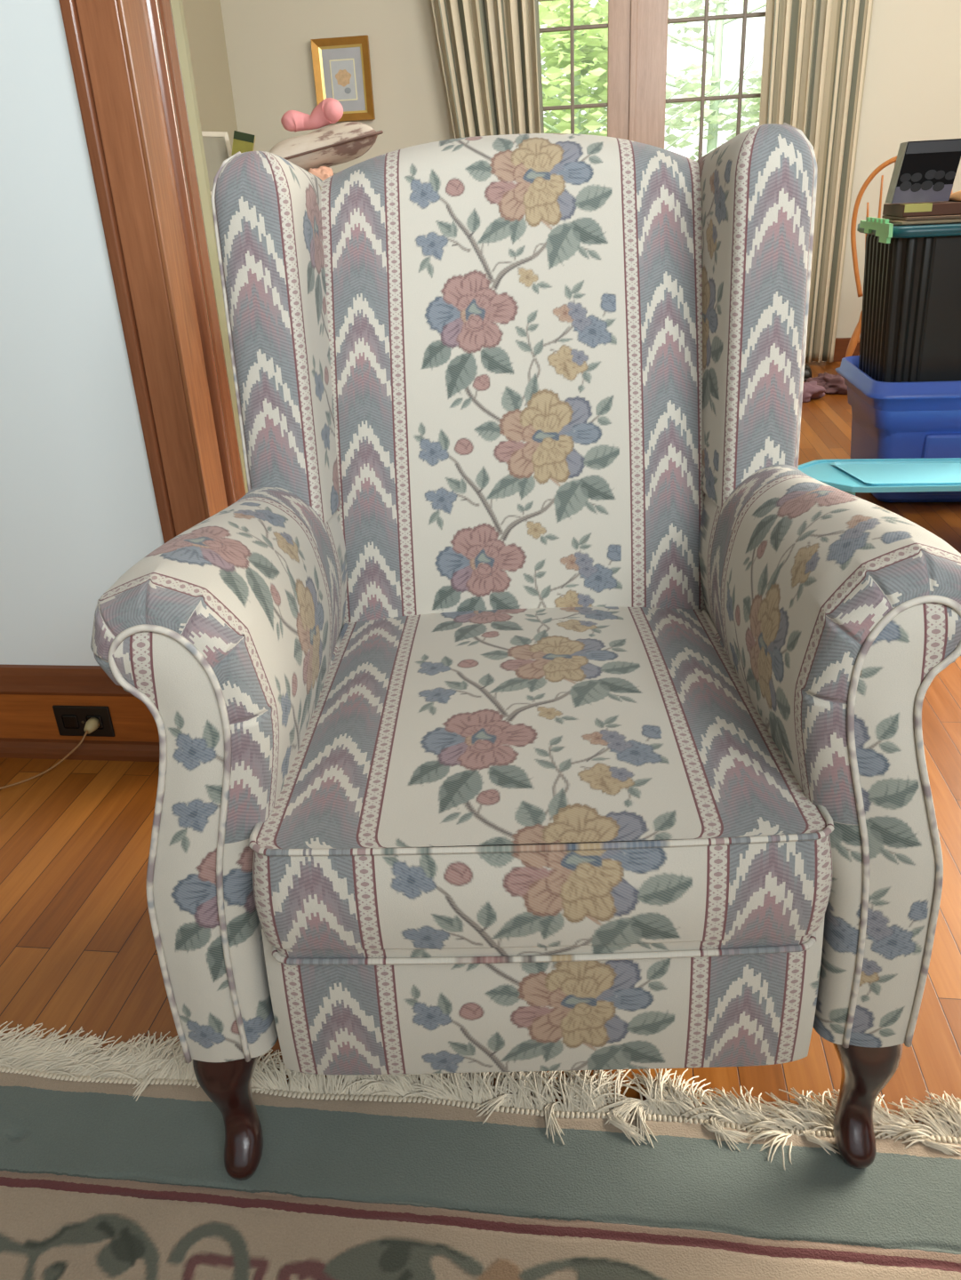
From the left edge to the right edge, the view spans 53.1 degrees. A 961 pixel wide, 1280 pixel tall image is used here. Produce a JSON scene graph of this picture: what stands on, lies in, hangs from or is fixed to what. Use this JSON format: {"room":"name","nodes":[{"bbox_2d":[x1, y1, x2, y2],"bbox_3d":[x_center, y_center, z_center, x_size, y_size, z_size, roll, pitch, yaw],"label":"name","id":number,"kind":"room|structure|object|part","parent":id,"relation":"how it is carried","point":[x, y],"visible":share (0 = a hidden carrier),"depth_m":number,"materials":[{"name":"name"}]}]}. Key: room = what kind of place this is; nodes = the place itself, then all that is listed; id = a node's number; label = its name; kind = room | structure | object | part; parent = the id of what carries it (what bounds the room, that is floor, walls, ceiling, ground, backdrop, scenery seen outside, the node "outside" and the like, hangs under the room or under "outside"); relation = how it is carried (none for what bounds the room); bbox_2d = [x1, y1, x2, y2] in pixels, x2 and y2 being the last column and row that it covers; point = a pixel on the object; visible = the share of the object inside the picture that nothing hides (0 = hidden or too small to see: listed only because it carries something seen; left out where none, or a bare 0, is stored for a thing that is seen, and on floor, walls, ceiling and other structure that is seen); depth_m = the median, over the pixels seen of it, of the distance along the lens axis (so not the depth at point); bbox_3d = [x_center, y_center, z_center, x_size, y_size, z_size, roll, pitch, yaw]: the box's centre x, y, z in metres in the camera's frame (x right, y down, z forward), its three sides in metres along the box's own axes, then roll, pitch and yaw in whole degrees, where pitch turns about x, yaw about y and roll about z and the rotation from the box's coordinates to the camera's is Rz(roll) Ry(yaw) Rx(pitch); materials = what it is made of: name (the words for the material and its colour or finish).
{"room":"living room","nodes":[
{"label":"living room","id":0,"kind":"room"},
{"bbox_2d":[0,0,164,665],"bbox_3d":[-2.153,-1.134,1.711,3.260,2.900,0.200,1,25,8],"label":"wall","id":1,"kind":"structure","parent":0,"point":[78,508],"depth_m":1.72,"materials":[{"name":"white paint"}]},
{"bbox_2d":[0,664,159,761],"bbox_3d":[-2.120,0.139,2.171,3.110,0.203,0.042,1,25,8],"label":"baseboard","id":2,"kind":"structure","parent":1,"relation":"attached to","point":[28,693],"depth_m":2.00,"materials":[{"name":"brown wood"}]},
{"bbox_3d":[-2.123,0.070,2.147,3.110,0.058,0.024,1,25,8],"label":"cap moulding","id":3,"kind":"part","parent":2,"relation":"part of","materials":[{"name":"brown wood"}]},
{"bbox_3d":[-2.118,0.219,2.198,3.110,0.036,0.021,1,25,8],"label":"shoe moulding","id":4,"kind":"part","parent":2,"relation":"part of","materials":[{"name":"brown wood"}]},
{"bbox_2d":[52,704,115,736],"bbox_3d":[-0.827,0.170,2.005,0.124,0.072,0.008,1,25,8],"label":"wall outlet","id":5,"kind":"object","parent":2,"relation":"attached to","point":[70,720],"visible":0.9,"depth_m":2.00,"materials":[{"name":"black plastic"}]},
{"bbox_2d":[61,714,79,728],"bbox_3d":[-0.855,0.170,2.007,0.034,0.032,0.004,1,25,8],"label":"receptacle","id":6,"kind":"object","parent":5,"relation":"attached to","point":[68,721],"depth_m":2.01,"materials":[{"name":"black plastic"}]},
{"bbox_2d":[85,715,103,729],"bbox_3d":[-0.802,0.171,2.000,0.034,0.032,0.004,1,25,8],"label":"receptacle","id":7,"kind":"object","parent":5,"relation":"attached to","point":[100,718],"depth_m":2.00,"materials":[{"name":"plastic"}]},
{"bbox_2d":[58,0,247,543],"bbox_3d":[-0.555,-0.799,1.647,0.108,2.200,0.248,1,25,8],"label":"trim","id":8,"kind":"structure","parent":1,"relation":"attached to","point":[131,60],"depth_m":1.63,"materials":[{"name":"brown wood"}]},
{"bbox_3d":[-0.534,-0.842,1.738,0.069,2.200,0.042,1,25,8],"label":"casing","id":9,"kind":"part","parent":8,"relation":"part of","materials":[{"name":"brown wood"}]},
{"bbox_2d":[182,0,237,149],"bbox_3d":[-2.609,-2.176,4.017,1.730,2.900,4.689,1,25,8],"label":"wall","id":10,"kind":"structure","parent":0,"point":[204,21],"depth_m":5.47,"materials":[{"name":"beige paint"}]},
{"bbox_2d":[0,361,960,1132],"bbox_3d":[0.397,0.109,2.251,8.200,0.040,9.050,1,25,8],"label":"floor","id":11,"kind":"structure","parent":0,"point":[78,949],"depth_m":1.58,"materials":[{"name":"brown wood"}]},
{"bbox_2d":[0,717,100,789],"bbox_3d":[-1.253,0.295,1.866,0.989,0.096,0.091,-9,26,-13],"label":"power cord","id":12,"kind":"object","parent":11,"relation":"on","point":[92,724],"visible":1,"depth_m":1.97,"materials":[{"name":"beige plastic"}]},
{"bbox_2d":[0,1021,960,1279],"bbox_3d":[-0.118,0.989,0.325,4.100,0.024,2.124,1,25,8],"label":"area rug","id":13,"kind":"object","parent":11,"relation":"on","point":[112,1167],"visible":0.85,"depth_m":1.11,"materials":[{"name":"fabric"}]},
{"bbox_2d":[90,122,960,1180],"bbox_3d":[0.057,-0.031,1.215,0.807,1.111,0.793,-2,25,2],"label":"wingback armchair","id":14,"kind":"object","parent":13,"relation":"on","point":[527,700],"visible":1,"depth_m":1.05,"materials":[{"name":"fabric"}]},
{"bbox_3d":[-0.281,0.226,0.949,0.111,0.521,0.006,-2,25,2],"label":"panel","id":15,"kind":"part","parent":14,"relation":"part of","materials":[{"name":"fabric"}]},
{"bbox_3d":[-0.263,0.071,1.239,0.159,0.556,0.654,-2,25,2],"label":"arm","id":16,"kind":"part","parent":14,"relation":"part of","materials":[{"name":"fabric"}]},
{"bbox_3d":[-0.284,0.524,1.119,0.084,0.192,0.097,-2,25,2],"label":"leg","id":17,"kind":"part","parent":14,"relation":"part of","materials":[{"name":"brown wood"}]},
{"bbox_3d":[0.051,-0.323,1.370,0.556,0.712,0.267,-2,25,2],"label":"backrest","id":18,"kind":"part","parent":14,"relation":"part of","materials":[{"name":"fabric"}]},
{"bbox_2d":[256,606,826,848],"bbox_3d":[0.058,0.065,1.136,0.543,0.028,0.548,-2,25,2],"label":"seat cushion","id":19,"kind":"object","parent":14,"relation":"on","point":[419,727],"depth_m":1.03,"materials":[{"name":"fabric"}]},
{"bbox_3d":[0.066,0.377,1.031,0.578,0.198,0.048,-2,25,2],"label":"footrest panel","id":20,"kind":"part","parent":14,"relation":"part of","materials":[{"name":"fabric"}]},
{"bbox_3d":[0.071,0.235,1.345,0.600,0.160,0.590,-2,25,2],"label":"seat","id":21,"kind":"part","parent":14,"relation":"part of","materials":[{"name":"fabric"}]},
{"bbox_3d":[0.384,0.048,1.219,0.159,0.556,0.654,-2,25,2],"label":"arm","id":22,"kind":"part","parent":14,"relation":"part of","materials":[{"name":"fabric"}]},
{"bbox_3d":[0.431,0.498,1.096,0.084,0.192,0.097,-2,25,2],"label":"leg","id":23,"kind":"part","parent":14,"relation":"part of","materials":[{"name":"brown wood"}]},
{"bbox_3d":[0.395,0.201,0.928,0.111,0.521,0.006,-2,25,2],"label":"panel","id":24,"kind":"part","parent":14,"relation":"part of","materials":[{"name":"fabric"}]},
{"bbox_2d":[803,365,811,382],"bbox_3d":[1.744,-1.514,5.439,0.260,0.106,0.100,-9,26,-13],"label":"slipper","id":25,"kind":"object","parent":11,"relation":"on","point":[807,370],"visible":0.22,"depth_m":5.43,"materials":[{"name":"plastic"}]},
{"bbox_2d":[801,380,825,402],"bbox_3d":[1.629,-1.301,4.999,0.320,0.104,0.214,1,25,8],"label":"cloth","id":26,"kind":"object","parent":11,"relation":"on","point":[811,390],"visible":0.25,"depth_m":4.92,"materials":[{"name":"fabric"}]},
{"bbox_2d":[805,372,847,394],"bbox_3d":[1.866,-1.381,5.146,0.295,0.101,0.270,1,25,8],"label":"cloth","id":27,"kind":"object","parent":11,"relation":"on","point":[833,384],"visible":0.58,"depth_m":5.08,"materials":[{"name":"fabric"}]},
{"bbox_2d":[797,457,960,495],"bbox_3d":[1.408,-0.432,3.022,0.950,0.201,0.330,1,25,8],"label":"lid","id":28,"kind":"object","parent":11,"relation":"on","point":[850,476],"visible":0.58,"depth_m":3.00,"materials":[{"name":"blue plastic"}]},
{"bbox_2d":[835,355,960,502],"bbox_3d":[1.646,-0.756,3.426,0.674,0.428,0.598,1,25,8],"label":"storage tote","id":29,"kind":"object","parent":11,"relation":"on","point":[915,420],"visible":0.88,"depth_m":3.21,"materials":[{"name":"plastic"}]},
{"bbox_2d":[856,216,960,382],"bbox_3d":[1.627,-1.132,3.262,0.654,0.580,0.520,1,25,8],"label":"storage tote","id":30,"kind":"object","parent":29,"relation":"in","point":[910,329],"visible":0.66,"depth_m":3.12,"materials":[{"name":"plastic"}]},
{"bbox_3d":[1.617,-1.362,3.158,0.636,0.034,0.516,1,25,8],"label":"lid","id":31,"kind":"part","parent":30,"relation":"part of","materials":[{"name":"teal plastic"}]},
{"bbox_2d":[888,218,960,224],"bbox_3d":[1.581,-1.359,3.097,0.505,0.009,0.300,1,25,8],"label":"flat board","id":32,"kind":"object","parent":30,"relation":"on","point":[894,221],"visible":0.5,"depth_m":2.99,"materials":[{"name":"brown wood"}]},
{"bbox_2d":[881,214,960,220],"bbox_3d":[1.587,-1.369,3.092,0.493,0.009,0.300,1,25,8],"label":"flat board","id":33,"kind":"object","parent":32,"relation":"on","point":[950,216],"visible":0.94,"depth_m":2.99,"materials":[{"name":"brown wood"}]},
{"bbox_2d":[882,200,960,216],"bbox_3d":[1.586,-1.396,3.095,0.495,0.035,0.251,1,25,8],"label":"box","id":34,"kind":"object","parent":33,"relation":"on","point":[945,207],"visible":1,"depth_m":3.01,"materials":[{"name":"cardboard"}]},
{"bbox_2d":[884,138,960,203],"bbox_3d":[1.413,-1.491,3.062,0.198,0.175,0.121,2,25,11],"label":"printed box","id":35,"kind":"object","parent":34,"relation":"on","point":[924,171],"visible":1,"depth_m":3.02,"materials":[{"name":"black cardboard"}]},
{"bbox_3d":[1.330,-1.494,3.079,0.030,0.174,0.117,2,25,11],"label":"panel","id":36,"kind":"part","parent":35,"relation":"part of","materials":[{"name":"beige cardboard"}]},
{"bbox_2d":[891,184,952,203],"bbox_3d":[1.396,-1.409,3.038,0.176,0.048,0.004,2,25,11],"label":"print","id":37,"kind":"object","parent":35,"relation":"attached to","point":[900,196],"depth_m":3.04},
{"bbox_2d":[948,190,960,201],"bbox_3d":[1.605,-1.422,3.064,0.190,0.038,0.190,1,25,8],"label":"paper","id":38,"kind":"object","parent":34,"relation":"on","point":[956,196],"visible":0.78,"depth_m":3.08,"materials":[{"name":"beige paper"}]},
{"bbox_3d":[1.616,-1.368,3.155,0.540,0.004,0.420,1,25,8],"label":"lid panel","id":39,"kind":"part","parent":30,"relation":"part of","materials":[{"name":"teal plastic"}]},
{"bbox_3d":[1.620,-0.593,3.240,0.260,0.210,0.030,1,25,8],"label":"panel","id":40,"kind":"part","parent":29,"relation":"part of","materials":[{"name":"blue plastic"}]},
{"bbox_2d":[845,155,952,357],"bbox_3d":[2.267,-1.984,5.178,0.489,1.135,0.424,13,29,31],"label":"chair","id":41,"kind":"object","parent":11,"relation":"on","point":[855,338],"visible":0.22,"depth_m":5.07,"materials":[{"name":"brown wood"}]},
{"bbox_3d":[2.055,-1.646,5.291,0.120,0.445,0.081,13,29,31],"label":"leg","id":42,"kind":"part","parent":41,"relation":"part of","materials":[{"name":"brown wood"}]},
{"bbox_3d":[-1.322,-2.000,5.643,0.360,1.100,0.900,1,25,8],"label":"bookcase","id":43,"kind":"object","parent":11,"relation":"on","visible":0},
{"bbox_2d":[201,131,231,195],"bbox_3d":[-1.475,-2.597,5.248,0.075,0.319,0.340,14,30,33],"label":"frame","id":44,"kind":"object","parent":43,"relation":"on","point":[217,146],"visible":0.26,"depth_m":5.28,"materials":[{"name":"white paint"}]},
{"bbox_2d":[231,130,255,156],"bbox_3d":[-1.314,-2.624,5.293,0.183,0.320,0.067,1,25,8],"label":"booklet","id":45,"kind":"object","parent":43,"relation":"on","point":[243,142],"visible":0.44,"depth_m":5.25,"materials":[{"name":"yellow paper"}]},
{"bbox_3d":[-0.598,-1.317,4.149,0.760,1.045,0.502,1,25,8],"label":"dresser","id":46,"kind":"object","parent":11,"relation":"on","visible":0},
{"bbox_2d":[308,165,333,180],"bbox_3d":[-0.630,-1.779,3.737,0.128,0.114,0.080,1,25,8],"label":"cloth","id":47,"kind":"object","parent":46,"relation":"on","point":[323,172],"visible":0.34,"depth_m":3.70,"materials":[{"name":"fabric"}]},
{"bbox_3d":[-0.580,-1.870,3.954,0.743,0.104,0.319,1,25,8],"label":"folded blanket","id":48,"kind":"object","parent":46,"relation":"on","visible":0},
{"bbox_2d":[269,121,383,171],"bbox_3d":[-0.632,-1.959,3.842,0.496,0.180,0.450,-4,25,-3],"label":"throw pillow","id":49,"kind":"object","parent":48,"relation":"on","point":[337,144],"visible":0.8,"depth_m":3.68,"materials":[{"name":"beige fabric"}]},
{"bbox_2d":[280,97,343,132],"bbox_3d":[-0.661,-2.069,3.792,0.252,0.112,0.096,1,25,8],"label":"pillow","id":50,"kind":"object","parent":49,"relation":"on","point":[329,111],"visible":1,"depth_m":3.77,"materials":[{"name":"pink fabric"}]},
{"bbox_2d":[220,0,960,361],"bbox_3d":[1.735,-3.091,5.519,6.470,2.900,0.151,1,25,8],"label":"wall","id":51,"kind":"structure","parent":0,"point":[912,88],"depth_m":5.58,"materials":[{"name":"beige paint"}]},
{"bbox_2d":[310,35,375,121],"bbox_3d":[-0.807,-3.293,5.656,0.336,0.426,0.030,1,25,8],"label":"framed picture","id":52,"kind":"object","parent":51,"relation":"attached to","point":[341,66],"visible":0.94,"depth_m":5.65,"materials":[{"name":"gold metal"}]},
{"bbox_2d":[330,59,356,100],"bbox_3d":[-0.806,-3.297,5.663,0.138,0.202,0.002,1,25,8],"label":"print","id":53,"kind":"object","parent":52,"relation":"attached to","point":[343,72],"depth_m":5.66,"materials":[{"name":"grey paper"}]},
{"bbox_2d":[538,0,630,139],"bbox_3d":[0.464,-2.742,5.821,0.878,2.110,0.045,1,25,8],"label":"window frame","id":54,"kind":"structure","parent":51,"relation":"in","point":[618,25],"depth_m":5.50,"materials":[{"name":"brown wood"}]},
{"bbox_2d":[628,0,638,141],"bbox_3d":[0.898,-2.724,5.736,0.040,2.110,0.014,1,25,8],"label":"door frame","id":55,"kind":"structure","parent":51,"relation":"attached to","point":[634,4],"depth_m":5.48,"materials":[{"name":"brown wood"}]},
{"bbox_2d":[635,0,765,159],"bbox_3d":[1.374,-2.732,5.701,0.946,2.110,0.045,1,25,8],"label":"window frame","id":56,"kind":"structure","parent":51,"relation":"in","point":[652,15],"depth_m":5.48,"materials":[{"name":"brown wood"}]},
{"bbox_2d":[832,337,859,361],"bbox_3d":[1.698,-1.804,6.031,6.250,0.140,0.027,1,25,8],"label":"baseboard","id":57,"kind":"structure","parent":51,"relation":"attached to","point":[841,344],"depth_m":5.94,"materials":[{"name":"brown wood"}]},
{"bbox_3d":[0.857,-3.893,5.035,2.873,0.026,0.444,-3,25,0],"label":"curtain rod","id":58,"kind":"object","parent":51,"relation":"attached to","visible":0},
{"bbox_2d":[431,0,543,138],"bbox_3d":[0.065,-2.796,5.660,0.699,2.360,0.094,1,25,8],"label":"curtain","id":59,"kind":"object","parent":58,"relation":"hanging from","point":[490,50],"visible":0.28,"depth_m":5.44,"materials":[{"name":"beige fabric"}]},
{"bbox_2d":[758,0,873,362],"bbox_3d":[1.840,-2.777,5.425,0.562,2.360,0.087,1,25,8],"label":"curtain","id":60,"kind":"object","parent":58,"relation":"hanging from","point":[815,52],"visible":0.51,"depth_m":5.33,"materials":[{"name":"beige fabric"}]},
{"label":"outside","id":61,"kind":"structure","parent":0,"visible":0},
{"bbox_3d":[2.434,-5.311,14.182,19.000,0.100,17.440,1,25,8],"label":"lawn","id":62,"kind":"structure","parent":61,"visible":0},
{"bbox_2d":[539,13,607,133],"bbox_3d":[0.354,-6.241,12.120,3.858,3.495,2.544,1,25,8],"label":"tree","id":63,"kind":"object","parent":62,"relation":"on","point":[543,66],"visible":0.02,"depth_m":11.86,"materials":[{"name":"green plant"}]},
{"bbox_2d":[538,0,719,161],"bbox_3d":[0.769,-4.279,7.415,2.451,3.843,2.328,1,25,8],"label":"tree","id":64,"kind":"object","parent":62,"relation":"on","point":[591,47],"visible":0.25,"depth_m":7.37,"materials":[{"name":"green plant"}]},
{"bbox_2d":[664,0,766,159],"bbox_3d":[2.236,-5.487,9.547,2.476,4.109,2.310,-21,30,-34],"label":"tree","id":65,"kind":"object","parent":62,"relation":"on","point":[712,116],"visible":0.41,"depth_m":9.55,"materials":[{"name":"green plant"}]}
]}

